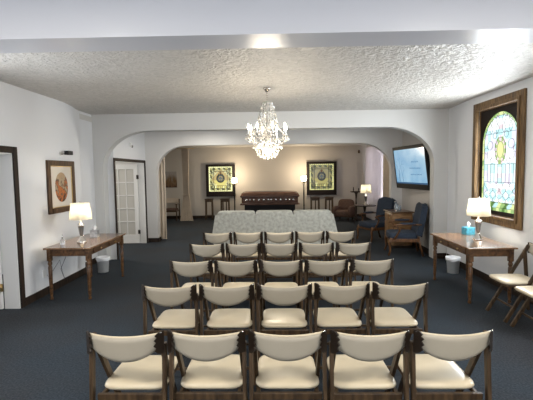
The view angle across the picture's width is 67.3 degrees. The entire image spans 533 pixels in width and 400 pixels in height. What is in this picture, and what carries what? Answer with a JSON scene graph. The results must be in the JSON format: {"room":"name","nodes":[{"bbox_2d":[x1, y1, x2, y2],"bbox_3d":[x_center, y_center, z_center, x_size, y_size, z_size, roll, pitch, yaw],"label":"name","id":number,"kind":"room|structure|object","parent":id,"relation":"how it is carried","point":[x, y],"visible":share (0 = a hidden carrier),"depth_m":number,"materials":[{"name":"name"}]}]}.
{"room":"funeral home chapel","nodes":[
{"label":"funeral home chapel","id":0,"kind":"room"},
{"bbox_2d":[0,232,2,273],"bbox_3d":[-5.040,-0.073,7.353,3.250,2.800,9.900,-1,4,1],"label":"wall","id":1,"kind":"structure","parent":0,"point":[0,232],"depth_m":7.17,"materials":[{"name":"white paint"}]},
{"bbox_2d":[0,81,97,303],"bbox_3d":[-3.511,0.206,1.982,0.300,2.950,12.200,-1,4,1],"label":"wall","id":2,"kind":"structure","parent":0,"point":[41,127],"depth_m":5.88,"materials":[{"name":"white paint"}]},
{"bbox_2d":[0,145,25,308],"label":"door","id":3,"kind":"structure","parent":2,"relation":"in","point":[10,225],"depth_m":5.27,"materials":[{"name":"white wood"}]},
{"bbox_2d":[45,160,75,214],"bbox_3d":[-3.267,-0.216,6.389,0.035,0.820,0.810,-1,4,1],"label":"framed picture","id":4,"kind":"object","parent":2,"relation":"attached to","point":[60,175],"visible":0.84,"depth_m":6.33,"materials":[{"name":"brown wood"}]},
{"bbox_2d":[55,172,67,201],"bbox_3d":[-3.271,-0.206,6.390,0.002,0.470,0.380,-1,4,1],"label":"print","id":5,"kind":"object","parent":4,"relation":"attached to","point":[61,178],"depth_m":6.38},
{"bbox_2d":[26,257,96,305],"bbox_3d":[-3.439,1.626,2.020,0.228,0.110,12.080,-1,4,1],"label":"baseboard","id":6,"kind":"structure","parent":2,"relation":"attached to","point":[30,299],"depth_m":6.25,"materials":[{"name":"brown wood"}]},
{"bbox_2d":[60,151,72,155],"bbox_3d":[-3.216,-0.746,6.421,0.150,0.082,0.150,-1,4,1],"label":"spotlight","id":7,"kind":"object","parent":2,"relation":"attached to","point":[65,152],"visible":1,"depth_m":6.37,"materials":[{"name":"black metal"}]},
{"bbox_2d":[79,113,91,121],"bbox_3d":[-5.075,-1.519,7.252,3.220,0.100,9.900,-1,4,1],"label":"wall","id":8,"kind":"structure","parent":0,"point":[81,116],"depth_m":7.64,"materials":[{"name":"grey paint"}]},
{"bbox_2d":[108,133,146,258],"bbox_3d":[-3.207,-0.281,9.241,0.210,2.900,2.040,-1,4,1],"label":"wall","id":9,"kind":"structure","parent":0,"point":[123,150],"depth_m":8.50,"materials":[{"name":"white paint"}]},
{"bbox_2d":[113,158,147,259],"bbox_3d":[-3.564,0.123,9.236,0.977,2.105,2.010,-1,4,1],"label":"door","id":10,"kind":"structure","parent":9,"relation":"in","point":[128,202],"depth_m":10.12,"materials":[{"name":"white wood"}]},
{"bbox_2d":[115,128,402,237],"bbox_3d":[-0.413,-0.394,10.307,9.000,2.900,0.200,-1,4,1],"label":"wall","id":11,"kind":"structure","parent":0,"point":[158,145],"depth_m":10.14,"materials":[{"name":"grey paint"}]},
{"bbox_2d":[0,216,532,399],"bbox_3d":[-0.372,1.416,5.921,13.000,0.100,20.000,-1,4,1],"label":"floor","id":12,"kind":"structure","parent":0,"point":[44,356],"depth_m":4.86,"materials":[{"name":"blue carpet"}]},
{"bbox_2d":[43,233,125,299],"bbox_3d":[-2.776,0.997,6.280,0.670,0.748,1.350,-1,4,1],"label":"console table","id":13,"kind":"object","parent":12,"relation":"on","point":[71,247],"visible":0.98,"depth_m":5.71,"materials":[{"name":"brown wood"}]},
{"bbox_2d":[60,234,64,244],"bbox_3d":[-2.985,0.578,5.848,0.068,0.155,0.066,-1,4,1],"label":"glass bottle","id":14,"kind":"object","parent":13,"relation":"on","point":[62,241],"visible":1,"depth_m":5.83,"materials":[{"name":"white"}]},
{"bbox_2d":[69,201,91,242],"bbox_3d":[-2.794,0.329,6.018,0.320,0.622,0.320,-1,4,1],"label":"table lamp","id":15,"kind":"object","parent":13,"relation":"on","point":[80,211],"visible":1,"depth_m":5.92,"materials":[{"name":"white fabric"}]},
{"bbox_2d":[90,225,99,237],"bbox_3d":[-2.803,0.503,6.522,0.115,0.205,0.115,-1,4,-5],"label":"tissue box","id":16,"kind":"object","parent":13,"relation":"on","point":[94,233],"visible":1,"depth_m":6.47,"materials":[{"name":"white cardboard"}]},
{"bbox_2d":[96,255,109,272],"bbox_3d":[-2.968,1.168,7.274,0.240,0.275,0.242,-1,4,1],"label":"waste bin","id":17,"kind":"object","parent":12,"relation":"on","point":[102,261],"visible":1,"depth_m":7.20,"materials":[{"name":"white plastic"}]},
{"bbox_2d":[86,330,178,399],"bbox_3d":[-0.817,1.178,2.606,0.458,0.864,0.572,-1,4,1],"label":"folding chair","id":18,"kind":"object","parent":12,"relation":"on","point":[139,369],"visible":0.97,"depth_m":2.40,"materials":[{"name":"beige leather"}]},
{"bbox_2d":[159,157,166,238],"bbox_3d":[-2.851,-0.247,10.641,0.452,2.587,0.057,0,4,8],"label":"drape","id":19,"kind":"object","parent":12,"relation":"on","point":[162,182],"visible":0.41,"depth_m":10.64,"materials":[{"name":"beige fabric"}]},
{"bbox_2d":[141,284,203,369],"bbox_3d":[-0.794,1.110,3.568,0.458,0.864,0.572,-1,4,2],"label":"folding chair","id":20,"kind":"object","parent":12,"relation":"on","point":[166,297],"visible":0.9,"depth_m":3.34,"materials":[{"name":"beige leather"}]},
{"bbox_2d":[166,198,179,220],"bbox_3d":[-3.577,0.358,14.982,0.565,0.832,0.530,-1,4,1],"label":"wooden armchair","id":21,"kind":"object","parent":12,"relation":"on","point":[168,200],"visible":0.69,"depth_m":15.19,"materials":[{"name":"brown fabric"}]},
{"bbox_2d":[177,148,193,220],"bbox_3d":[-2.946,-0.552,14.602,0.680,2.647,0.153,-1,4,1],"label":"drape","id":22,"kind":"object","parent":12,"relation":"on","point":[186,212],"visible":0.99,"depth_m":14.61,"materials":[{"name":"beige fabric"}]},
{"bbox_2d":[169,260,214,329],"bbox_3d":[-0.788,1.046,4.494,0.458,0.864,0.572,-1,4,2],"label":"folding chair","id":23,"kind":"object","parent":12,"relation":"on","point":[186,269],"visible":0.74,"depth_m":4.21,"materials":[{"name":"beige leather"}]},
{"bbox_2d":[167,330,247,399],"bbox_3d":[-0.341,1.171,2.604,0.458,0.864,0.572,-1,4,2],"label":"folding chair","id":24,"kind":"object","parent":12,"relation":"on","point":[213,365],"visible":1,"depth_m":2.42,"materials":[{"name":"beige leather"}]},
{"bbox_2d":[189,243,225,307],"bbox_3d":[-0.769,0.977,5.475,0.458,0.864,0.572,-1,4,1],"label":"folding chair","id":25,"kind":"object","parent":12,"relation":"on","point":[200,250],"visible":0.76,"depth_m":5.19,"materials":[{"name":"beige leather"}]},
{"bbox_2d":[205,198,213,219],"bbox_3d":[-2.173,0.345,15.202,0.290,0.788,0.290,-1,4,1],"label":"pedestal stand","id":26,"kind":"object","parent":12,"relation":"on","point":[208,199],"visible":1,"depth_m":15.08,"materials":[{"name":"brown wood"}]},
{"bbox_2d":[203,232,233,281],"bbox_3d":[-0.750,0.908,6.449,0.458,0.864,0.572,-1,4,1],"label":"folding chair","id":27,"kind":"object","parent":12,"relation":"on","point":[212,238],"visible":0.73,"depth_m":6.17,"materials":[{"name":"beige leather"}]},
{"bbox_2d":[220,198,229,210],"bbox_3d":[-1.563,0.337,15.191,0.340,0.788,0.340,-1,4,1],"label":"pedestal stand","id":28,"kind":"object","parent":12,"relation":"on","point":[223,200],"visible":0.77,"depth_m":15.03,"materials":[{"name":"brown wood"}]},
{"bbox_2d":[199,283,255,384],"bbox_3d":[-0.321,1.104,3.567,0.458,0.864,0.572,-1,4,1],"label":"folding chair","id":29,"kind":"object","parent":12,"relation":"on","point":[222,296],"visible":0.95,"depth_m":3.33,"materials":[{"name":"beige leather"}]},
{"bbox_2d":[231,178,236,209],"bbox_3d":[-1.184,-0.031,14.858,0.280,1.558,0.280,-1,4,1],"label":"floor lamp","id":30,"kind":"object","parent":12,"relation":"on","point":[234,180],"visible":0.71,"depth_m":14.78,"materials":[{"name":"brown glass"}]},
{"bbox_2d":[214,259,257,331],"bbox_3d":[-0.313,1.040,4.483,0.458,0.864,0.572,-1,4,1],"label":"folding chair","id":31,"kind":"object","parent":12,"relation":"on","point":[233,269],"visible":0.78,"depth_m":4.20,"materials":[{"name":"beige leather"}]},
{"bbox_2d":[226,243,260,307],"bbox_3d":[-0.292,0.971,5.464,0.458,0.864,0.572,-1,4,2],"label":"folding chair","id":32,"kind":"object","parent":12,"relation":"on","point":[237,250],"visible":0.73,"depth_m":5.18,"materials":[{"name":"beige leather"}]},
{"bbox_2d":[233,231,262,281],"bbox_3d":[-0.276,0.902,6.447,0.458,0.864,0.572,-1,4,1],"label":"folding chair","id":33,"kind":"object","parent":12,"relation":"on","point":[242,237],"visible":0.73,"depth_m":6.17,"materials":[{"name":"beige leather"}]},
{"bbox_2d":[245,205,294,213],"bbox_3d":[0.132,0.447,14.818,1.840,0.578,0.520,-1,4,1],"label":"casket bier","id":34,"kind":"object","parent":12,"relation":"on","point":[255,208],"visible":0.2,"depth_m":14.54,"materials":[{"name":"black fabric"}]},
{"bbox_2d":[240,190,299,204],"bbox_3d":[0.124,-0.089,14.756,2.160,0.495,0.709,-1,4,1],"label":"casket","id":35,"kind":"object","parent":34,"relation":"on","point":[290,197],"visible":1,"depth_m":14.48,"materials":[{"name":"brown wood"}]},
{"bbox_2d":[212,209,337,249],"bbox_3d":[0.190,0.665,9.177,2.721,0.923,0.980,-1,4,1],"label":"sofa","id":36,"kind":"object","parent":12,"relation":"on","point":[313,220],"visible":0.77,"depth_m":8.68,"materials":[{"name":"fabric"}]},
{"bbox_2d":[217,210,254,214],"bbox_3d":[-0.660,0.451,8.836,0.816,0.425,0.300,-1,4,1],"label":"cushion","id":37,"kind":"object","parent":36,"relation":"on","point":[231,212],"depth_m":8.68,"materials":[{"name":"fabric"}]},
{"bbox_2d":[256,210,292,214],"bbox_3d":[0.170,0.441,8.821,0.816,0.425,0.300,-1,4,1],"label":"cushion","id":38,"kind":"object","parent":36,"relation":"on","point":[260,212],"depth_m":8.67,"materials":[{"name":"fabric"}]},
{"bbox_2d":[293,209,330,213],"bbox_3d":[1.000,0.430,8.805,0.816,0.425,0.300,-1,4,1],"label":"cushion","id":39,"kind":"object","parent":36,"relation":"on","point":[313,211],"depth_m":8.65,"materials":[{"name":"fabric"}]},
{"bbox_2d":[264,231,293,277],"bbox_3d":[0.201,0.897,6.427,0.458,0.864,0.572,-1,4,1],"label":"folding chair","id":40,"kind":"object","parent":12,"relation":"on","point":[273,237],"visible":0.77,"depth_m":6.15,"materials":[{"name":"beige leather"}]},
{"bbox_2d":[262,243,297,307],"bbox_3d":[0.183,0.966,5.446,0.458,0.864,0.572,-1,4,1],"label":"folding chair","id":41,"kind":"object","parent":12,"relation":"on","point":[287,249],"visible":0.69,"depth_m":5.16,"materials":[{"name":"beige leather"}]},
{"bbox_2d":[259,259,302,329],"bbox_3d":[0.163,1.035,4.460,0.458,0.864,0.572,-1,4,2],"label":"folding chair","id":42,"kind":"object","parent":12,"relation":"on","point":[278,269],"visible":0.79,"depth_m":4.18,"materials":[{"name":"beige leather"}]},
{"bbox_2d":[256,283,312,360],"bbox_3d":[0.157,1.098,3.552,0.458,0.864,0.572,-1,4,1],"label":"folding chair","id":43,"kind":"object","parent":12,"relation":"on","point":[281,296],"visible":0.85,"depth_m":3.37,"materials":[{"name":"beige leather"}]},
{"bbox_2d":[248,329,326,399],"bbox_3d":[0.134,1.166,2.592,0.458,0.864,0.572,-1,4,1],"label":"folding chair","id":44,"kind":"object","parent":12,"relation":"on","point":[286,362],"visible":1,"depth_m":2.41,"materials":[{"name":"beige leather"}]},
{"bbox_2d":[301,176,306,209],"bbox_3d":[1.385,-0.084,14.808,0.280,1.598,0.280,-1,4,1],"label":"floor lamp","id":45,"kind":"object","parent":12,"relation":"on","point":[303,178],"visible":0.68,"depth_m":14.77,"materials":[{"name":"brown glass"}]},
{"bbox_2d":[295,231,324,282],"bbox_3d":[0.675,0.890,6.423,0.458,0.864,0.572,-1,4,1],"label":"folding chair","id":46,"kind":"object","parent":12,"relation":"on","point":[316,236],"visible":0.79,"depth_m":6.15,"materials":[{"name":"beige leather"}]},
{"bbox_2d":[310,197,319,209],"bbox_3d":[1.836,0.289,15.127,0.340,0.798,0.340,-1,4,1],"label":"pedestal stand","id":47,"kind":"object","parent":12,"relation":"on","point":[315,199],"visible":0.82,"depth_m":14.96,"materials":[{"name":"brown wood"}]},
{"bbox_2d":[299,242,334,306],"bbox_3d":[0.658,0.959,5.449,0.458,0.864,0.572,-1,4,1],"label":"folding chair","id":48,"kind":"object","parent":12,"relation":"on","point":[310,249],"visible":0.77,"depth_m":5.16,"materials":[{"name":"beige leather"}]},
{"bbox_2d":[304,259,348,328],"bbox_3d":[0.635,1.028,4.454,0.458,0.864,0.572,-1,4,1],"label":"folding chair","id":49,"kind":"object","parent":12,"relation":"on","point":[322,268],"visible":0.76,"depth_m":4.17,"materials":[{"name":"beige leather"}]},
{"bbox_2d":[325,197,333,212],"bbox_3d":[2.366,0.282,15.117,0.300,0.798,0.300,-1,4,1],"label":"pedestal stand","id":50,"kind":"object","parent":12,"relation":"on","point":[326,198],"visible":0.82,"depth_m":14.97,"materials":[{"name":"brown wood"}]},
{"bbox_2d":[325,230,355,281],"bbox_3d":[1.154,0.884,6.418,0.458,0.864,0.572,-1,4,1],"label":"folding chair","id":51,"kind":"object","parent":12,"relation":"on","point":[340,237],"visible":0.68,"depth_m":6.14,"materials":[{"name":"beige leather"}]},
{"bbox_2d":[313,282,369,368],"bbox_3d":[0.630,1.092,3.553,0.458,0.864,0.572,-1,4,1],"label":"folding chair","id":52,"kind":"object","parent":12,"relation":"on","point":[338,295],"visible":0.87,"depth_m":3.33,"materials":[{"name":"beige leather"}]},
{"bbox_2d":[332,199,354,220],"bbox_3d":[2.785,0.353,14.335,0.722,0.755,0.622,2,5,31],"label":"armchair","id":53,"kind":"object","parent":12,"relation":"on","point":[345,208],"visible":0.94,"depth_m":14.22,"materials":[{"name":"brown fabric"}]},
{"bbox_2d":[334,242,370,306],"bbox_3d":[1.133,0.953,5.433,0.458,0.864,0.572,-1,4,1],"label":"folding chair","id":54,"kind":"object","parent":12,"relation":"on","point":[347,249],"visible":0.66,"depth_m":5.15,"materials":[{"name":"beige leather"}]},
{"bbox_2d":[350,191,360,223],"bbox_3d":[3.020,0.243,13.449,0.412,1.076,0.396,-1,4,1],"label":"pedestal table","id":55,"kind":"object","parent":12,"relation":"on","point":[355,192],"visible":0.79,"depth_m":13.43,"materials":[{"name":"brown wood"}]},
{"bbox_2d":[353,204,375,225],"bbox_3d":[3.037,0.502,12.364,0.690,0.707,0.690,-1,4,1],"label":"side table","id":56,"kind":"object","parent":12,"relation":"on","point":[357,205],"visible":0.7,"depth_m":12.31,"materials":[{"name":"brown wood"}]},
{"bbox_2d":[360,184,370,204],"bbox_3d":[3.047,-0.173,12.266,0.336,0.653,0.336,-1,4,1],"label":"table lamp","id":57,"kind":"object","parent":56,"relation":"on","point":[366,188],"visible":0.99,"depth_m":12.15,"materials":[{"name":"beige fabric"}]},
{"bbox_2d":[327,329,409,399],"bbox_3d":[0.609,1.160,2.574,0.458,0.864,0.572,-1,4,1],"label":"folding chair","id":58,"kind":"object","parent":12,"relation":"on","point":[361,366],"visible":0.97,"depth_m":2.39,"materials":[{"name":"beige leather"}]},
{"bbox_2d":[345,258,393,328],"bbox_3d":[1.113,1.023,4.443,0.458,0.864,0.572,-1,4,1],"label":"folding chair","id":59,"kind":"object","parent":12,"relation":"on","point":[369,268],"visible":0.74,"depth_m":4.16,"materials":[{"name":"beige leather"}]},
{"bbox_2d":[356,197,396,242],"bbox_3d":[2.789,0.475,10.148,0.800,1.094,0.728,-2,4,-21],"label":"armchair","id":60,"kind":"object","parent":12,"relation":"on","point":[378,224],"visible":0.84,"depth_m":10.09,"materials":[{"name":"blue fabric"}]},
{"bbox_2d":[364,282,427,368],"bbox_3d":[1.109,1.086,3.543,0.458,0.864,0.572,-1,4,1],"label":"folding chair","id":61,"kind":"object","parent":12,"relation":"on","point":[400,295],"visible":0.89,"depth_m":3.32,"materials":[{"name":"beige leather"}]},
{"bbox_2d":[383,209,413,247],"bbox_3d":[3.077,0.660,9.356,0.512,0.828,0.700,-1,4,1],"label":"base cabinet","id":62,"kind":"object","parent":12,"relation":"on","point":[390,214],"visible":0.66,"depth_m":9.07,"materials":[{"name":"orange wood"}]},
{"bbox_2d":[384,202,427,255],"bbox_3d":[2.932,0.592,8.445,0.800,1.094,0.728,0,4,9],"label":"armchair","id":63,"kind":"object","parent":12,"relation":"on","point":[420,214],"visible":1,"depth_m":8.19,"materials":[{"name":"blue fabric"}]},
{"bbox_2d":[397,329,492,399],"bbox_3d":[1.085,1.154,2.565,0.458,0.864,0.572,-1,4,1],"label":"folding chair","id":64,"kind":"object","parent":12,"relation":"on","point":[436,369],"visible":0.93,"depth_m":2.35,"materials":[{"name":"beige leather"}]},
{"bbox_2d":[445,255,460,273],"bbox_3d":[3.205,1.111,6.869,0.240,0.275,0.242,-1,4,1],"label":"waste bin","id":65,"kind":"object","parent":12,"relation":"on","point":[453,262],"visible":1,"depth_m":6.79,"materials":[{"name":"white plastic"}]},
{"bbox_2d":[430,233,517,303],"bbox_3d":[2.951,0.948,5.834,0.640,0.748,1.270,-1,4,1],"label":"console table","id":66,"kind":"object","parent":12,"relation":"on","point":[465,244],"visible":0.98,"depth_m":5.35,"materials":[{"name":"brown wood"}]},
{"bbox_2d":[461,222,474,234],"bbox_3d":[3.163,0.439,6.271,0.140,0.200,0.140,-1,4,-5],"label":"tissue box","id":67,"kind":"object","parent":66,"relation":"on","point":[468,230],"visible":1,"depth_m":6.21,"materials":[{"name":"blue cardboard"}]},
{"bbox_2d":[466,197,490,240],"bbox_3d":[3.057,0.265,5.769,0.320,0.622,0.320,-1,4,1],"label":"table lamp","id":68,"kind":"object","parent":66,"relation":"on","point":[478,207],"visible":1,"depth_m":5.66,"materials":[{"name":"white fabric"}]},
{"bbox_2d":[485,242,532,322],"bbox_3d":[3.016,0.973,4.777,0.572,0.864,0.458,-1,4,1],"label":"folding chair","id":69,"kind":"object","parent":12,"relation":"on","point":[510,279],"visible":0.97,"depth_m":4.82,"materials":[{"name":"beige leather"}]},
{"bbox_2d":[510,286,532,339],"bbox_3d":[3.007,1.009,4.258,0.572,0.864,0.458,-1,4,1],"label":"folding chair","id":70,"kind":"object","parent":12,"relation":"on","point":[527,291],"visible":1,"depth_m":4.39,"materials":[{"name":"beige leather"}]},
{"bbox_2d":[0,43,532,114],"bbox_3d":[0.059,-1.607,5.340,7.360,0.100,5.440,-1,4,1],"label":"ceiling","id":71,"kind":"structure","parent":0,"point":[398,77],"depth_m":4.97,"materials":[{"name":"paint"}]},
{"bbox_2d":[245,87,288,159],"bbox_3d":[0.012,-1.070,5.660,0.603,1.015,0.603,-4,5,-38],"label":"chandelier","id":72,"kind":"object","parent":71,"relation":"hanging from","point":[267,140],"visible":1,"depth_m":5.62,"materials":[{"name":"clear glass"}]},
{"bbox_2d":[165,145,367,215],"bbox_3d":[-0.319,-0.715,15.596,9.000,2.800,0.200,-1,4,1],"label":"wall","id":73,"kind":"structure","parent":0,"point":[284,172],"depth_m":15.47,"materials":[{"name":"grey paint"}]},
{"bbox_2d":[165,171,176,187],"bbox_3d":[-3.822,-0.793,15.538,0.680,0.620,0.030,-1,4,1],"label":"painting","id":74,"kind":"object","parent":73,"relation":"attached to","point":[170,177],"visible":0.56,"depth_m":15.52},
{"bbox_2d":[206,164,235,196],"bbox_3d":[-1.772,-0.756,15.459,1.120,1.240,0.120,-1,4,1],"label":"stained glass lightbox","id":75,"kind":"object","parent":73,"relation":"attached to","point":[219,177],"visible":0.98,"depth_m":15.43,"materials":[{"name":"black"}]},
{"bbox_2d":[148,214,363,241],"bbox_3d":[-0.399,0.820,12.939,8.500,0.110,5.318,-1,4,1],"label":"baseboard","id":76,"kind":"structure","parent":73,"relation":"attached to","point":[168,217],"depth_m":15.60,"materials":[{"name":"brown wood"}]},
{"bbox_2d":[306,161,336,194],"bbox_3d":[2.117,-0.835,15.384,1.140,1.280,0.120,-1,4,1],"label":"stained glass lightbox","id":77,"kind":"object","parent":73,"relation":"attached to","point":[321,176],"visible":1,"depth_m":15.35,"materials":[{"name":"black"}]},
{"bbox_2d":[357,162,362,213],"bbox_3d":[3.602,-0.468,15.429,0.240,2.020,0.030,-1,4,1],"label":"trim","id":78,"kind":"structure","parent":73,"relation":"attached to","point":[359,164],"depth_m":15.42,"materials":[{"name":"grey"}]},
{"bbox_2d":[91,109,448,259],"bbox_3d":[0.072,-0.269,8.056,7.350,2.950,0.210,-1,4,1],"label":"wall","id":79,"kind":"structure","parent":0,"point":[430,127],"depth_m":7.88,"materials":[{"name":"grey paint"}]},
{"bbox_2d":[437,253,445,258],"bbox_3d":[0.084,1.156,8.041,7.000,0.110,0.018,-1,4,1],"label":"baseboard","id":80,"kind":"structure","parent":79,"relation":"attached to","point":[439,255],"depth_m":7.97,"materials":[{"name":"brown wood"}]},
{"bbox_2d":[179,143,366,147],"bbox_3d":[-0.382,-1.927,13.006,9.000,0.100,5.400,-1,4,1],"label":"ceiling","id":81,"kind":"structure","parent":0,"point":[355,143],"depth_m":14.83,"materials":[{"name":"grey paint"}]},
{"bbox_2d":[402,131,429,248],"bbox_3d":[3.541,-0.366,9.116,0.250,2.900,2.040,-1,4,1],"label":"wall","id":82,"kind":"structure","parent":0,"point":[410,198],"depth_m":9.20,"materials":[{"name":"grey paint"}]},
{"bbox_2d":[392,144,429,189],"bbox_3d":[3.259,-0.740,9.014,0.243,0.982,1.578,-1,4,-6],"label":"television","id":83,"kind":"object","parent":82,"relation":"attached to","point":[411,162],"visible":0.96,"depth_m":8.85,"materials":[{"name":"black plastic"}]},
{"bbox_2d":[412,242,428,253],"bbox_3d":[3.426,1.028,9.205,0.018,0.110,2.020,-1,4,1],"label":"baseboard","id":84,"kind":"structure","parent":82,"relation":"attached to","point":[426,250],"depth_m":8.68,"materials":[{"name":"brown wood"}]},
{"bbox_2d":[447,77,532,277],"bbox_3d":[3.547,0.117,1.850,0.300,2.950,12.200,-1,4,1],"label":"wall","id":85,"kind":"structure","parent":0,"point":[460,146],"depth_m":6.63,"materials":[{"name":"white paint"}]},
{"bbox_2d":[447,253,532,304],"bbox_3d":[3.452,1.538,1.907,0.108,0.110,12.110,-1,4,1],"label":"baseboard","id":86,"kind":"structure","parent":85,"relation":"attached to","point":[478,273],"depth_m":6.33,"materials":[{"name":"brown wood"}]},
{"bbox_2d":[471,88,526,230],"bbox_3d":[3.508,-0.580,6.013,0.195,1.900,1.360,-1,4,1],"label":"window","id":87,"kind":"structure","parent":85,"relation":"in","point":[498,171],"depth_m":5.94,"materials":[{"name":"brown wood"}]},
{"bbox_3d":[3.953,-0.584,12.873,0.200,2.800,5.100,-1,4,1],"label":"wall","id":88,"kind":"structure","parent":0,"visible":0},
{"bbox_2d":[365,146,382,219],"bbox_3d":[3.755,-0.600,14.013,0.180,2.577,2.370,-1,4,1],"label":"sheer curtain","id":89,"kind":"object","parent":88,"relation":"attached to","point":[374,157],"visible":0.72,"depth_m":13.77,"materials":[{"name":"grey fabric"}]},
{"bbox_2d":[383,155,388,196],"bbox_3d":[3.704,-0.482,12.333,0.088,2.577,0.900,-1,4,1],"label":"drape","id":90,"kind":"object","parent":88,"relation":"attached to","point":[385,162],"visible":0.27,"depth_m":12.34,"materials":[{"name":"beige fabric"}]},
{"bbox_3d":[-0.050,-1.175,-0.823,7.360,0.100,6.920,-1,4,1],"label":"ceiling","id":91,"kind":"structure","parent":0,"visible":0},
{"bbox_2d":[0,0,532,52],"bbox_3d":[0.011,-1.174,2.489,6.960,0.365,0.270,-1,4,1],"label":"ceiling beam","id":92,"kind":"structure","parent":91,"relation":"attached to","point":[26,26],"depth_m":2.37,"materials":[{"name":"white paint"}]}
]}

